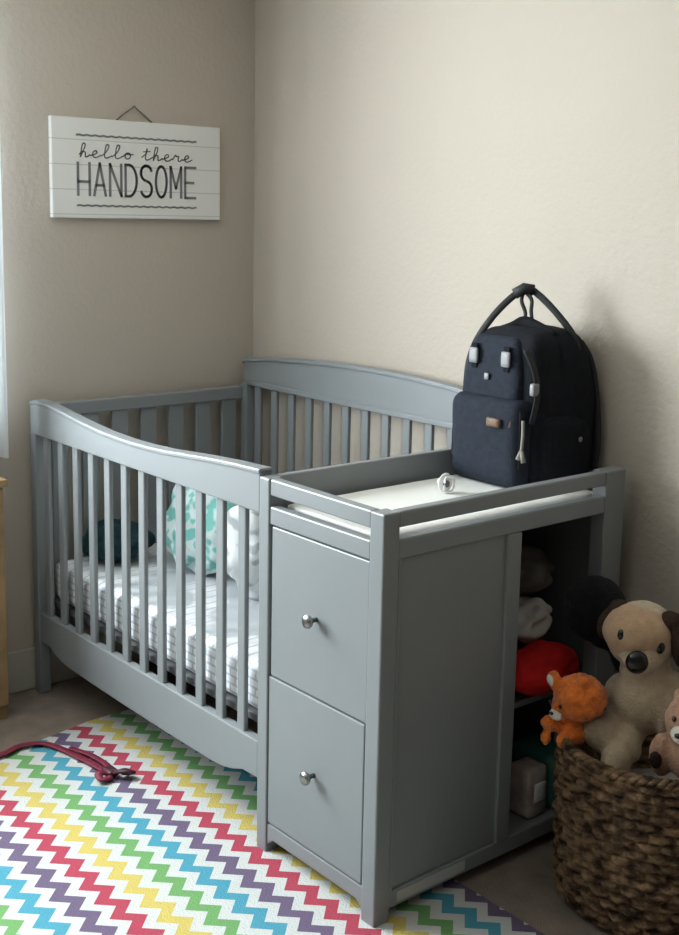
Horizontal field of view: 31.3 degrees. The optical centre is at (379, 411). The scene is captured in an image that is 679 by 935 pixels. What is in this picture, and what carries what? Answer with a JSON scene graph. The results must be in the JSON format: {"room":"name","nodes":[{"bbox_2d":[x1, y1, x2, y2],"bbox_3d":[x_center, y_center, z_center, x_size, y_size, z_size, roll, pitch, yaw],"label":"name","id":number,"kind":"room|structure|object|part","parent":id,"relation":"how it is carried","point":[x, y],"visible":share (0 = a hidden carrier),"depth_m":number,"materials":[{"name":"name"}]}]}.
{"room":"bedroom","nodes":[
{"label":"bedroom","id":0,"kind":"room"},
{"bbox_2d":[0,0,255,651],"bbox_3d":[-1.861,-0.231,3.203,3.621,2.460,0.120,-7,13,-40],"label":"wall","id":1,"kind":"structure","parent":0,"point":[95,307],"depth_m":3.93,"materials":[{"name":"paint"}]},
{"bbox_2d":[0,154,8,457],"bbox_3d":[-1.830,-0.534,3.024,1.890,1.519,0.101,-7,13,-40],"label":"curtain","id":2,"kind":"object","parent":1,"relation":"hanging from","point":[4,448],"visible":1,"depth_m":3.65,"materials":[{"name":"white fabric"}]},
{"bbox_2d":[8,632,139,694],"bbox_3d":[-1.851,0.922,3.341,3.607,0.142,0.014,-7,13,-40],"label":"baseboard","id":3,"kind":"structure","parent":1,"relation":"attached to","point":[21,663],"depth_m":3.94,"materials":[{"name":"beige paint"}]},
{"bbox_2d":[48,107,219,219],"bbox_3d":[-0.785,-0.812,3.941,0.619,0.359,0.021,-7,13,-40],"label":"wall sign","id":4,"kind":"object","parent":1,"relation":"attached to","point":[99,168],"visible":1,"depth_m":3.92,"materials":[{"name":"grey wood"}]},
{"bbox_2d":[0,661,614,934],"bbox_3d":[-0.390,1.357,1.707,3.861,0.100,4.716,-7,13,-40],"label":"floor","id":5,"kind":"structure","parent":0,"point":[519,881],"depth_m":3.02,"materials":[{"name":"carpet"}]},
{"bbox_2d":[0,477,8,719],"bbox_3d":[-1.396,0.590,3.530,0.600,0.757,0.202,-7,13,-40],"label":"base cabinet","id":6,"kind":"object","parent":5,"relation":"on","point":[4,691],"visible":1,"depth_m":3.66,"materials":[{"name":"beige wood"}]},
{"bbox_2d":[0,709,544,934],"bbox_3d":[-0.577,1.213,2.222,2.032,0.002,2.726,-7,13,-40],"label":"area rug","id":7,"kind":"object","parent":5,"relation":"on","point":[169,846],"visible":0.76,"depth_m":2.94,"materials":[{"name":"multicoloured carpet"}]},
{"bbox_2d":[0,741,135,781],"bbox_3d":[-1.037,0.979,3.432,0.727,0.031,0.247,2,10,0],"label":"leash","id":8,"kind":"object","parent":7,"relation":"on","point":[106,769],"visible":1,"depth_m":3.45,"materials":[{"name":"red"}]},
{"bbox_2d":[29,357,625,927],"bbox_3d":[-0.253,0.456,3.489,0.861,1.091,1.700,-7,13,-40],"label":"crib","id":9,"kind":"object","parent":5,"relation":"on","point":[389,714],"visible":0.84,"depth_m":2.91,"materials":[{"name":"grey paint"}]},
{"bbox_3d":[-1.087,0.486,3.879,0.040,0.862,0.038,-7,13,-40],"label":"post","id":10,"kind":"part","parent":9,"relation":"part of","materials":[{"name":"grey paint"}]},
{"bbox_3d":[-0.794,0.650,4.170,0.751,0.096,0.026,-7,13,-40],"label":"rail","id":11,"kind":"part","parent":9,"relation":"part of","materials":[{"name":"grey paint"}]},
{"bbox_3d":[-0.686,0.792,3.452,0.028,0.132,1.207,-7,13,-40],"label":"rail","id":12,"kind":"part","parent":9,"relation":"part of","materials":[{"name":"grey paint"}]},
{"bbox_3d":[-0.776,-0.038,4.055,0.751,0.043,0.030,-7,13,-40],"label":"rail","id":13,"kind":"part","parent":9,"relation":"part of","materials":[{"name":"grey paint"}]},
{"bbox_3d":[-0.680,0.100,3.349,0.034,0.106,1.248,-7,13,-40],"label":"rail","id":14,"kind":"part","parent":9,"relation":"part of","materials":[{"name":"grey paint"}]},
{"bbox_3d":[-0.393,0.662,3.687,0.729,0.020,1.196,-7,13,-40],"label":"mattress","id":15,"kind":"part","parent":9,"relation":"part of","materials":[{"name":"grey fabric"}]},
{"bbox_2d":[55,543,258,707],"bbox_3d":[-0.393,0.587,3.673,0.721,0.134,1.190,-7,13,-40],"label":"mattress","id":16,"kind":"object","parent":9,"relation":"on","point":[232,587],"visible":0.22,"depth_m":3.47,"materials":[{"name":"white fabric"}]},
{"bbox_2d":[82,518,155,562],"bbox_3d":[-0.844,0.407,3.877,0.210,0.127,0.222,-7,13,-40],"label":"cushion","id":17,"kind":"object","parent":16,"relation":"on","point":[134,527],"visible":0.49,"depth_m":3.82,"materials":[{"name":"black fabric"}]},
{"bbox_2d":[166,484,236,574],"bbox_3d":[-0.543,0.344,3.766,0.192,0.303,0.352,-7,13,-40],"label":"pillow","id":18,"kind":"object","parent":16,"relation":"on","point":[211,502],"visible":0.31,"depth_m":3.69,"materials":[{"name":"teal fabric"}]},
{"bbox_2d":[227,505,259,599],"bbox_3d":[-0.345,0.379,3.546,0.244,0.316,0.248,-7,13,-40],"label":"pillow","id":19,"kind":"object","parent":16,"relation":"on","point":[232,514],"visible":0.24,"depth_m":3.46,"materials":[{"name":"white fabric"}]},
{"bbox_3d":[-0.479,0.368,4.373,0.038,0.960,0.035,-7,13,-40],"label":"post","id":20,"kind":"part","parent":9,"relation":"part of","materials":[{"name":"grey paint"}]},
{"bbox_3d":[-0.268,0.620,2.944,0.042,0.948,0.040,-7,13,-40],"label":"post","id":21,"kind":"part","parent":9,"relation":"part of","materials":[{"name":"grey paint"}]},
{"bbox_3d":[-0.166,0.847,2.804,0.034,0.033,0.033,-7,13,-40],"label":"knob","id":22,"kind":"part","parent":9,"relation":"part of","materials":[{"name":"silver metal"}]},
{"bbox_3d":[-0.157,0.474,2.741,0.034,0.033,0.033,-7,13,-40],"label":"knob","id":23,"kind":"part","parent":9,"relation":"part of","materials":[{"name":"silver metal"}]},
{"bbox_3d":[-0.150,1.067,2.860,0.022,0.055,0.366,-7,13,-40],"label":"rail","id":24,"kind":"part","parent":9,"relation":"part of","materials":[{"name":"grey paint"}]},
{"bbox_3d":[-0.148,0.849,2.824,0.018,0.380,0.358,-7,13,-40],"label":"drawer","id":25,"kind":"part","parent":9,"relation":"part of","materials":[{"name":"grey paint"}]},
{"bbox_3d":[-0.129,0.269,2.726,0.027,0.044,0.366,-7,13,-40],"label":"apron rail","id":26,"kind":"part","parent":9,"relation":"part of","materials":[{"name":"grey paint"}]},
{"bbox_3d":[-0.135,0.476,2.756,0.018,0.369,0.356,-7,13,-40],"label":"drawer","id":27,"kind":"part","parent":9,"relation":"part of","materials":[{"name":"grey paint"}]},
{"bbox_3d":[-0.127,0.202,2.715,0.027,0.040,0.366,-7,13,-40],"label":"guard rail","id":28,"kind":"part","parent":9,"relation":"part of","materials":[{"name":"grey paint"}]},
{"bbox_3d":[-0.076,-0.021,3.833,0.010,0.017,1.205,-7,13,-40],"label":"moulding","id":29,"kind":"part","parent":9,"relation":"part of","materials":[{"name":"grey paint"}]},
{"bbox_3d":[-0.071,-0.078,3.841,0.026,0.128,1.233,-7,13,-40],"label":"rail","id":30,"kind":"part","parent":9,"relation":"part of","materials":[{"name":"grey paint"}]},
{"bbox_3d":[0.029,0.180,3.134,0.733,0.128,0.022,-7,13,-40],"label":"guard panel","id":31,"kind":"part","parent":9,"relation":"part of","materials":[{"name":"grey paint"}]},
{"bbox_3d":[0.001,0.678,2.642,0.046,0.948,0.046,-7,13,-40],"label":"post","id":32,"kind":"part","parent":9,"relation":"part of","materials":[{"name":"grey paint"}]},
{"bbox_2d":[287,474,591,535],"bbox_3d":[0.168,0.221,2.979,0.727,0.030,0.360,-7,13,-40],"label":"changing pad","id":33,"kind":"object","parent":9,"relation":"on","point":[424,491],"visible":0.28,"depth_m":2.94,"materials":[{"name":"white plastic"}]},
{"bbox_2d":[437,473,455,491],"bbox_3d":[0.161,0.175,3.013,0.049,0.049,0.047,-7,13,-40],"label":"pacifier","id":34,"kind":"object","parent":33,"relation":"on","point":[444,482],"visible":1,"depth_m":3.00,"materials":[{"name":"white plastic"}]},
{"bbox_2d":[451,283,600,487],"bbox_3d":[0.379,-0.077,3.143,0.298,0.512,0.292,-7,13,-40],"label":"backpack","id":35,"kind":"object","parent":33,"relation":"on","point":[527,410],"visible":0.96,"depth_m":3.07,"materials":[{"name":"blue fabric"}]},
{"bbox_3d":[0.372,-0.195,3.133,0.168,0.266,0.265,-7,13,-40],"label":"carry handle","id":36,"kind":"part","parent":35,"relation":"part of","materials":[{"name":"black fabric"}]},
{"bbox_3d":[0.355,0.062,3.004,0.010,0.081,0.014,5,10,18],"label":"zipper pull","id":37,"kind":"part","parent":35,"relation":"part of","materials":[{"name":"grey"}]},
{"bbox_3d":[0.384,-0.270,3.153,0.049,0.099,0.023,9,12,38],"label":"handle","id":38,"kind":"part","parent":35,"relation":"part of","materials":[{"name":"black"}]},
{"bbox_3d":[0.153,0.679,2.766,0.346,0.772,0.012,-7,13,-40],"label":"panel","id":39,"kind":"part","parent":9,"relation":"part of","materials":[{"name":"grey paint"}]},
{"bbox_3d":[0.273,1.064,2.946,0.691,0.040,0.027,-7,13,-40],"label":"rail","id":40,"kind":"part","parent":9,"relation":"part of","materials":[{"name":"grey paint"}]},
{"bbox_3d":[0.295,0.196,2.800,0.691,0.036,0.027,-7,13,-40],"label":"guard rail","id":41,"kind":"part","parent":9,"relation":"part of","materials":[{"name":"grey paint"}]},
{"bbox_3d":[0.293,0.261,2.811,0.691,0.044,0.027,-7,13,-40],"label":"apron rail","id":42,"kind":"part","parent":9,"relation":"part of","materials":[{"name":"grey paint"}]},
{"bbox_2d":[509,757,546,818],"bbox_3d":[0.378,0.958,3.083,0.074,0.132,0.085,-7,13,-40],"label":"pack","id":43,"kind":"object","parent":9,"relation":"on","point":[528,789],"visible":0.94,"depth_m":3.05,"materials":[{"name":"white plastic"}]},
{"bbox_2d":[509,806,551,828],"bbox_3d":[0.306,1.005,3.240,0.365,0.016,0.420,-7,13,-40],"label":"shelf","id":44,"kind":"object","parent":9,"relation":"attached to","point":[543,820],"depth_m":3.05,"materials":[{"name":"grey paint"}]},
{"bbox_2d":[512,731,555,807],"bbox_3d":[0.429,0.939,3.185,0.106,0.136,0.160,-7,13,-40],"label":"storage box","id":45,"kind":"object","parent":9,"relation":"on","point":[530,744],"visible":0.31,"depth_m":3.15,"materials":[{"name":"teal"}]},
{"bbox_2d":[515,639,578,695],"bbox_3d":[0.407,0.644,3.041,0.256,0.125,0.149,-7,13,-40],"label":"cushion","id":46,"kind":"object","parent":9,"relation":"on","point":[534,661],"visible":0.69,"depth_m":2.98,"materials":[{"name":"fabric"}]},
{"bbox_2d":[517,596,551,643],"bbox_3d":[0.368,0.533,3.121,0.176,0.108,0.155,-7,13,-40],"label":"folded cloth","id":47,"kind":"object","parent":46,"relation":"on","point":[534,617],"visible":0.54,"depth_m":3.07,"materials":[{"name":"white fabric"}]},
{"bbox_2d":[519,545,554,595],"bbox_3d":[0.348,0.412,3.150,0.217,0.142,0.213,3,10,7],"label":"garment","id":48,"kind":"object","parent":47,"relation":"on","point":[536,571],"visible":0.38,"depth_m":3.09,"materials":[{"name":"fabric"}]},
{"bbox_2d":[514,644,582,708],"bbox_3d":[0.303,0.684,3.199,0.365,0.016,0.387,-7,13,-40],"label":"shelf","id":49,"kind":"object","parent":9,"relation":"attached to","point":[521,699],"depth_m":3.02,"materials":[{"name":"grey paint"}]},
{"bbox_3d":[0.454,0.598,3.302,0.012,0.810,0.366,-7,13,-40],"label":"panel","id":50,"kind":"part","parent":9,"relation":"part of","materials":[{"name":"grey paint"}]},
{"bbox_3d":[0.569,0.610,3.129,0.076,0.948,0.046,-7,13,-40],"label":"post","id":51,"kind":"part","parent":9,"relation":"part of","materials":[{"name":"grey paint"}]},
{"bbox_2d":[551,708,678,934],"bbox_3d":[0.648,0.940,2.819,0.498,0.404,0.498,-3,10,-24],"label":"woven basket","id":52,"kind":"object","parent":5,"relation":"on","point":[615,843],"visible":0.7,"depth_m":2.63,"materials":[{"name":"brown wicker"}]},
{"bbox_2d":[541,670,607,747],"bbox_3d":[0.455,0.683,2.785,0.136,0.180,0.131,-7,13,-40],"label":"teddy bear","id":53,"kind":"object","parent":52,"relation":"in","point":[579,698],"visible":0.98,"depth_m":2.76,"materials":[{"name":"orange"}]},
{"bbox_2d":[564,575,625,671],"bbox_3d":[0.580,0.572,2.944,0.269,0.345,0.158,4,10,16],"label":"plush toy","id":54,"kind":"object","parent":52,"relation":"in","point":[588,597],"visible":0.44,"depth_m":2.90,"materials":[{"name":"black fabric"}]},
{"bbox_2d":[583,599,678,770],"bbox_3d":[0.586,0.637,2.785,0.231,0.398,0.205,-7,13,-40],"label":"plush dog","id":55,"kind":"object","parent":52,"relation":"in","point":[642,635],"visible":0.92,"depth_m":2.74},
{"bbox_2d":[629,768,678,779],"bbox_3d":[0.646,0.979,2.825,0.367,0.258,0.377,-7,13,-40],"label":"folded blanket","id":56,"kind":"object","parent":52,"relation":"in","point":[648,771],"visible":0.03,"depth_m":2.84,"materials":[{"name":"fabric"}]},
{"bbox_2d":[649,689,678,777],"bbox_3d":[0.667,0.711,2.618,0.136,0.209,0.155,-1,10,-16],"label":"plush toy","id":57,"kind":"object","parent":52,"relation":"in","point":[664,748],"visible":1,"depth_m":2.63,"materials":[{"name":"pink"}]},
{"bbox_2d":[253,0,678,673],"bbox_3d":[1.056,-0.073,2.707,0.120,2.460,4.716,-7,13,-40],"label":"wall","id":58,"kind":"structure","parent":0,"point":[418,164],"depth_m":3.45,"materials":[{"name":"paint"}]}
]}

